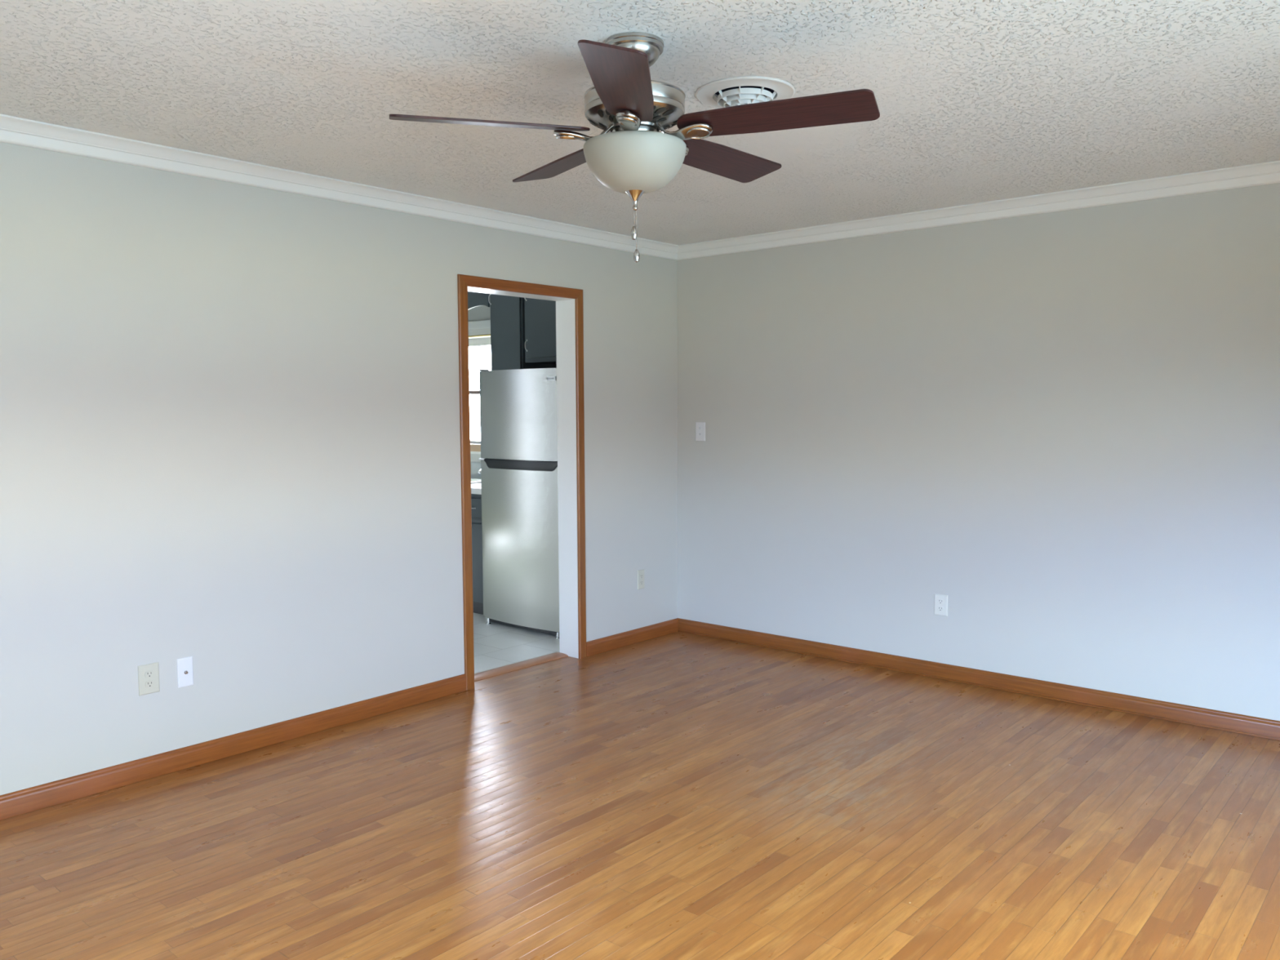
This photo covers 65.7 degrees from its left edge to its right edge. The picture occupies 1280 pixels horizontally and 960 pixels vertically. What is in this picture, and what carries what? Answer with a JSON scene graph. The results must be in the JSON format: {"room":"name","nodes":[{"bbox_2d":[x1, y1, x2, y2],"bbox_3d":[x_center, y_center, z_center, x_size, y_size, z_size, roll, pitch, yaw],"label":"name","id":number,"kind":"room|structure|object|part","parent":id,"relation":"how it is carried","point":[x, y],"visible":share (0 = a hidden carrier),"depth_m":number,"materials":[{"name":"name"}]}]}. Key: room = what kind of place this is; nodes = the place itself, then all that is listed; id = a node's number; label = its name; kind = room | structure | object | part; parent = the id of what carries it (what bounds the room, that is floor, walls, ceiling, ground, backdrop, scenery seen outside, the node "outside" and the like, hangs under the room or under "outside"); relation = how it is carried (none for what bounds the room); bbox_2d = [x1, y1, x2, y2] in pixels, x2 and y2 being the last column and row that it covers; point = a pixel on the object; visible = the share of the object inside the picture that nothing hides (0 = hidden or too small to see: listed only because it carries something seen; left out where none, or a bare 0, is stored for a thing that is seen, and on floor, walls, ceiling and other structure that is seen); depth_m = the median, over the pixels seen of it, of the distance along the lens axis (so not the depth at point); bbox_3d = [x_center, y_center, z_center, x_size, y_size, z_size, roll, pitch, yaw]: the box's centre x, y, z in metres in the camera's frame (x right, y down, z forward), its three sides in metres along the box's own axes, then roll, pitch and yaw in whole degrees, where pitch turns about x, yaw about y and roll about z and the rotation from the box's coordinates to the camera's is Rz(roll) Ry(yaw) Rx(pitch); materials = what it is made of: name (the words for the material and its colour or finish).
{"room":"empty living room","nodes":[
{"label":"empty living room","id":0,"kind":"room"},
{"bbox_2d":[0,142,677,795],"bbox_3d":[-1.714,-0.076,4.162,0.150,2.441,6.290,3,5,41],"label":"wall","id":1,"kind":"structure","parent":0,"point":[229,412],"depth_m":4.13,"materials":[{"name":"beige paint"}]},
{"bbox_2d":[137,662,159,696],"bbox_3d":[-1.913,0.776,3.865,0.009,0.118,0.079,3,5,41],"label":"power outlet","id":2,"kind":"object","parent":1,"relation":"attached to","point":[148,674],"visible":1,"depth_m":3.86,"materials":[{"name":"beige plastic"}]},
{"bbox_2d":[144,670,154,678],"bbox_3d":[-1.911,0.756,3.862,0.003,0.025,0.034,3,5,41],"label":"socket","id":3,"kind":"object","parent":2,"relation":"attached to","point":[148,673],"depth_m":3.86,"materials":[{"name":"grey plastic"}]},
{"bbox_2d":[145,680,154,688],"bbox_3d":[-1.911,0.795,3.865,0.003,0.025,0.034,3,5,41],"label":"socket","id":4,"kind":"object","parent":2,"relation":"attached to","point":[148,683],"depth_m":3.86,"materials":[{"name":"grey plastic"}]},
{"bbox_2d":[176,656,193,688],"bbox_3d":[-1.817,0.771,3.970,0.016,0.118,0.063,3,5,41],"label":"cable jack","id":5,"kind":"object","parent":1,"relation":"attached to","point":[184,665],"visible":1,"depth_m":3.97,"materials":[{"name":"white plastic"}]},
{"bbox_2d":[0,674,466,820],"bbox_3d":[-2.246,1.154,3.499,0.014,0.084,4.152,3,5,41],"label":"baseboard","id":6,"kind":"structure","parent":1,"relation":"attached to","point":[24,801],"depth_m":4.06,"materials":[{"name":"brown wood"}]},
{"bbox_2d":[0,114,678,260],"bbox_3d":[-1.671,-1.246,3.974,0.058,0.080,5.900,3,5,41],"label":"trim","id":7,"kind":"structure","parent":1,"relation":"attached to","point":[16,131],"depth_m":4.19,"materials":[{"name":"white paint"}]},
{"bbox_2d":[457,274,586,690],"bbox_3d":[-0.665,-0.002,5.380,0.170,2.102,0.888,3,5,41],"label":"door frame","id":8,"kind":"structure","parent":1,"relation":"in","point":[569,301],"depth_m":5.62,"materials":[{"name":"brown wood"}]},
{"bbox_3d":[-0.878,0.026,5.015,0.016,2.102,0.056,3,5,41],"label":"casing","id":9,"kind":"part","parent":8,"relation":"part of","materials":[{"name":"brown wood"}]},
{"bbox_3d":[-0.611,-1.019,5.255,0.016,0.056,0.888,3,5,41],"label":"casing","id":10,"kind":"part","parent":8,"relation":"part of","materials":[{"name":"brown wood"}]},
{"bbox_3d":[-0.335,-0.023,5.644,0.016,2.102,0.056,3,5,41],"label":"casing","id":11,"kind":"part","parent":8,"relation":"part of","materials":[{"name":"brown wood"}]},
{"bbox_2d":[586,617,678,657],"bbox_3d":[-0.032,0.957,6.064,0.014,0.084,0.860,3,5,41],"label":"baseboard","id":12,"kind":"structure","parent":1,"relation":"attached to","point":[611,642],"depth_m":6.03,"materials":[{"name":"brown wood"}]},
{"bbox_2d":[637,568,644,589],"bbox_3d":[0.008,0.611,6.090,0.009,0.118,0.064,3,5,41],"label":"power outlet","id":13,"kind":"object","parent":1,"relation":"attached to","point":[641,572],"visible":1,"depth_m":6.08,"materials":[{"name":"beige plastic"}]},
{"bbox_2d":[467,304,490,462],"bbox_3d":[-1.277,-0.345,7.833,3.990,2.440,0.140,3,5,41],"label":"wall","id":14,"kind":"structure","parent":0,"point":[482,313],"depth_m":7.66,"materials":[{"name":"paint"}]},
{"bbox_2d":[471,462,480,478],"bbox_3d":[-1.463,-0.085,7.911,2.270,0.126,0.014,3,5,41],"label":"backsplash","id":15,"kind":"structure","parent":14,"relation":"attached to","point":[475,467],"depth_m":7.75,"materials":[{"name":"grey tile"}]},
{"bbox_2d":[468,320,490,453],"bbox_3d":[-1.377,-0.723,7.830,1.390,1.025,0.140,3,5,41],"label":"window","id":16,"kind":"structure","parent":14,"relation":"in","point":[475,327],"depth_m":7.67,"materials":[{"name":"white paint"}]},
{"bbox_3d":[-1.347,-0.694,7.866,1.160,0.028,0.050,3,5,41],"label":"meeting rail","id":17,"kind":"part","parent":16,"relation":"part of","materials":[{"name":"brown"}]},
{"bbox_3d":[-1.389,-0.260,7.846,1.390,0.058,0.095,3,5,41],"label":"sill","id":18,"kind":"part","parent":16,"relation":"part of","materials":[{"name":"beige wood"}]},
{"bbox_2d":[468,333,490,337],"bbox_3d":[-1.416,-1.114,7.759,1.299,0.014,0.031,3,5,41],"label":"curtain rod","id":19,"kind":"object","parent":16,"relation":"attached to","point":[487,335],"visible":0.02,"depth_m":7.58,"materials":[{"name":"gold metal"}]},
{"bbox_3d":[-1.403,-0.760,7.797,1.390,0.947,0.030,3,5,41],"label":"casing","id":20,"kind":"part","parent":16,"relation":"part of","materials":[{"name":"white paint"}]},
{"bbox_2d":[488,293,556,370],"bbox_3d":[-0.842,-0.974,7.071,0.335,1.000,0.367,3,5,41],"label":"upper cabinet","id":21,"kind":"object","parent":14,"relation":"attached to","point":[507,313],"visible":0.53,"depth_m":6.93,"materials":[{"name":"grey wood"}]},
{"bbox_3d":[-0.938,-0.955,6.952,0.302,0.920,0.018,3,5,41],"label":"door","id":22,"kind":"part","parent":21,"relation":"part of","materials":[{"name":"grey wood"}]},
{"bbox_2d":[524,297,556,364],"bbox_3d":[-0.386,-1.123,6.667,0.826,0.648,0.367,3,5,41],"label":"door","id":23,"kind":"structure","parent":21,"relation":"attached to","point":[540,314],"depth_m":6.71,"materials":[{"name":"grey wood"}]},
{"bbox_3d":[-2.307,-1.058,8.330,0.638,1.000,0.367,3,5,41],"label":"upper cabinet","id":24,"kind":"object","parent":14,"relation":"attached to","visible":0},
{"bbox_2d":[467,291,489,310],"bbox_3d":[-1.620,-1.373,7.508,1.444,0.260,0.018,3,5,41],"label":"valance","id":25,"kind":"object","parent":24,"relation":"attached to","point":[474,299],"visible":0.14,"depth_m":7.11,"materials":[{"name":"grey wood"}]},
{"bbox_2d":[0,613,1279,959],"bbox_3d":[-1.361,1.222,3.923,9.090,0.120,6.340,3,5,41],"label":"floor","id":26,"kind":"structure","parent":0,"point":[678,795],"depth_m":3.37,"materials":[{"name":"brown wood"}]},
{"bbox_2d":[471,493,483,614],"bbox_3d":[-0.974,0.500,7.120,0.448,0.852,0.637,3,5,41],"label":"base cabinet","id":27,"kind":"object","parent":26,"relation":"on","point":[476,499],"visible":0.09,"depth_m":6.86,"materials":[{"name":"grey wood"}]},
{"bbox_2d":[471,462,481,494],"bbox_3d":[-1.665,-0.047,7.677,2.270,0.165,0.634,3,5,41],"label":"countertop","id":28,"kind":"structure","parent":27,"relation":"on","point":[476,488],"depth_m":7.72,"materials":[{"name":"white stone"}]},
{"bbox_2d":[471,478,480,483],"bbox_3d":[-1.463,0.084,7.484,0.700,0.172,0.420,3,5,41],"label":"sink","id":29,"kind":"object","parent":28,"relation":"in","point":[473,480],"visible":0.04,"depth_m":7.49,"materials":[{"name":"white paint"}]},
{"bbox_3d":[-1.165,0.189,6.878,0.426,0.132,0.018,3,5,41],"label":"drawer","id":30,"kind":"part","parent":27,"relation":"part of","materials":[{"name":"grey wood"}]},
{"bbox_3d":[-1.163,0.571,6.905,0.426,0.545,0.018,3,5,41],"label":"door","id":31,"kind":"part","parent":27,"relation":"part of","materials":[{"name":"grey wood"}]},
{"bbox_2d":[479,368,559,639],"bbox_3d":[-0.549,0.114,6.598,0.762,1.694,0.750,3,5,41],"label":"refrigerator","id":32,"kind":"object","parent":26,"relation":"on","point":[518,429],"visible":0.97,"depth_m":6.29,"materials":[{"name":"grey metal"}]},
{"bbox_3d":[-0.763,-0.416,6.313,0.762,0.571,0.094,3,5,41],"label":"freezer door","id":33,"kind":"part","parent":32,"relation":"part of","materials":[{"name":"silver metal"}]},
{"bbox_3d":[-0.759,0.407,6.372,0.762,1.050,0.094,3,5,41],"label":"fresh food door","id":34,"kind":"part","parent":32,"relation":"part of","materials":[{"name":"silver metal"}]},
{"bbox_3d":[-0.761,-0.096,6.306,0.698,0.060,0.055,3,5,41],"label":"handle","id":35,"kind":"part","parent":32,"relation":"part of","materials":[{"name":"black plastic"}]},
{"bbox_2d":[474,652,568,681],"bbox_3d":[-0.708,1.038,5.497,0.103,0.012,0.775,3,5,41],"label":"threshold","id":36,"kind":"object","parent":26,"relation":"on","point":[553,656],"visible":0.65,"depth_m":5.51,"materials":[{"name":"brown wood"}]},
{"bbox_2d":[0,0,1279,244],"bbox_3d":[0.109,-1.242,2.405,5.100,0.120,6.250,3,5,41],"label":"ceiling","id":37,"kind":"structure","parent":0,"point":[978,101],"depth_m":3.11,"materials":[{"name":"white paint"}]},
{"bbox_2d":[389,31,879,262],"bbox_3d":[0.013,-0.909,2.789,1.289,0.598,1.234,3,5,41],"label":"ceiling fan","id":38,"kind":"object","parent":37,"relation":"hanging from","point":[634,159],"visible":1,"depth_m":2.65,"materials":[{"name":"brown wood"}]},
{"bbox_3d":[-0.397,-0.955,2.655,0.532,0.006,0.153,-1,17,-14],"label":"blade","id":39,"kind":"part","parent":38,"relation":"part of","materials":[{"name":"brown wood"}]},
{"bbox_3d":[-0.224,-0.987,3.083,0.153,0.006,0.532,-17,12,-30],"label":"blade","id":40,"kind":"part","parent":38,"relation":"part of","materials":[{"name":"brown wood"}]},
{"bbox_3d":[-0.042,-0.935,2.358,0.153,0.006,0.532,12,5,3],"label":"blade","id":41,"kind":"part","parent":38,"relation":"part of","materials":[{"name":"brown wood"}]},
{"bbox_3d":[-0.014,-0.870,2.757,0.286,0.136,0.286,3,5,41],"label":"lamp shade","id":42,"kind":"part","parent":38,"relation":"part of","materials":[{"name":"white glass"}]},
{"bbox_3d":[-0.010,-0.699,2.769,0.003,0.110,0.003,1,4,18],"label":"pull chain","id":43,"kind":"part","parent":38,"relation":"part of","materials":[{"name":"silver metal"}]},
{"bbox_3d":[0.239,-0.987,3.052,0.153,0.006,0.532,-13,-5,40],"label":"blade","id":44,"kind":"part","parent":38,"relation":"part of","materials":[{"name":"brown wood"}]},
{"bbox_3d":[0.351,-0.955,2.603,0.532,0.006,0.153,1,-8,22],"label":"blade","id":45,"kind":"part","parent":38,"relation":"part of","materials":[{"name":"brown wood"}]},
{"bbox_2d":[695,75,795,107],"bbox_3d":[0.335,-1.260,3.168,0.316,0.157,0.316,3,5,41],"label":"ceiling vent","id":46,"kind":"object","parent":37,"relation":"in","point":[736,91],"visible":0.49,"depth_m":3.11,"materials":[{"name":"white metal"}]},
{"bbox_2d":[676,182,1279,720],"bbox_3d":[2.134,-0.140,4.759,4.900,2.440,0.120,3,5,41],"label":"wall","id":47,"kind":"structure","parent":0,"point":[1062,428],"depth_m":4.92,"materials":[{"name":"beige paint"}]},
{"bbox_2d":[695,422,705,440],"bbox_3d":[0.373,-0.302,6.176,0.074,0.118,0.016,3,5,41],"label":"wall switch","id":48,"kind":"object","parent":47,"relation":"attached to","point":[700,426],"visible":1,"depth_m":6.17,"materials":[{"name":"white plastic"}]},
{"bbox_2d":[933,593,947,616],"bbox_3d":[1.581,0.657,5.212,0.074,0.112,0.009,3,5,41],"label":"power outlet","id":49,"kind":"object","parent":47,"relation":"attached to","point":[940,608],"visible":1,"depth_m":5.21,"materials":[{"name":"white plastic"}]},
{"bbox_2d":[937,606,943,611],"bbox_3d":[1.579,0.677,5.211,0.034,0.025,0.003,3,5,41],"label":"socket","id":50,"kind":"object","parent":49,"relation":"attached to","point":[939,608],"depth_m":5.21,"materials":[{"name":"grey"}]},
{"bbox_2d":[937,599,943,604],"bbox_3d":[1.579,0.638,5.208,0.034,0.025,0.003,3,5,41],"label":"socket","id":51,"kind":"object","parent":49,"relation":"attached to","point":[939,601],"depth_m":5.21,"materials":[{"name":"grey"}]},
{"bbox_2d":[676,160,1279,260],"bbox_3d":[2.013,-1.314,4.655,4.750,0.080,0.058,3,5,41],"label":"trim","id":52,"kind":"structure","parent":47,"relation":"attached to","point":[1264,173],"depth_m":4.83,"materials":[{"name":"white paint"}]},
{"bbox_2d":[677,617,1279,741],"bbox_3d":[2.039,1.035,4.842,4.750,0.084,0.014,3,5,41],"label":"baseboard","id":53,"kind":"structure","parent":47,"relation":"attached to","point":[1261,727],"depth_m":4.99,"materials":[{"name":"brown wood"}]}
]}

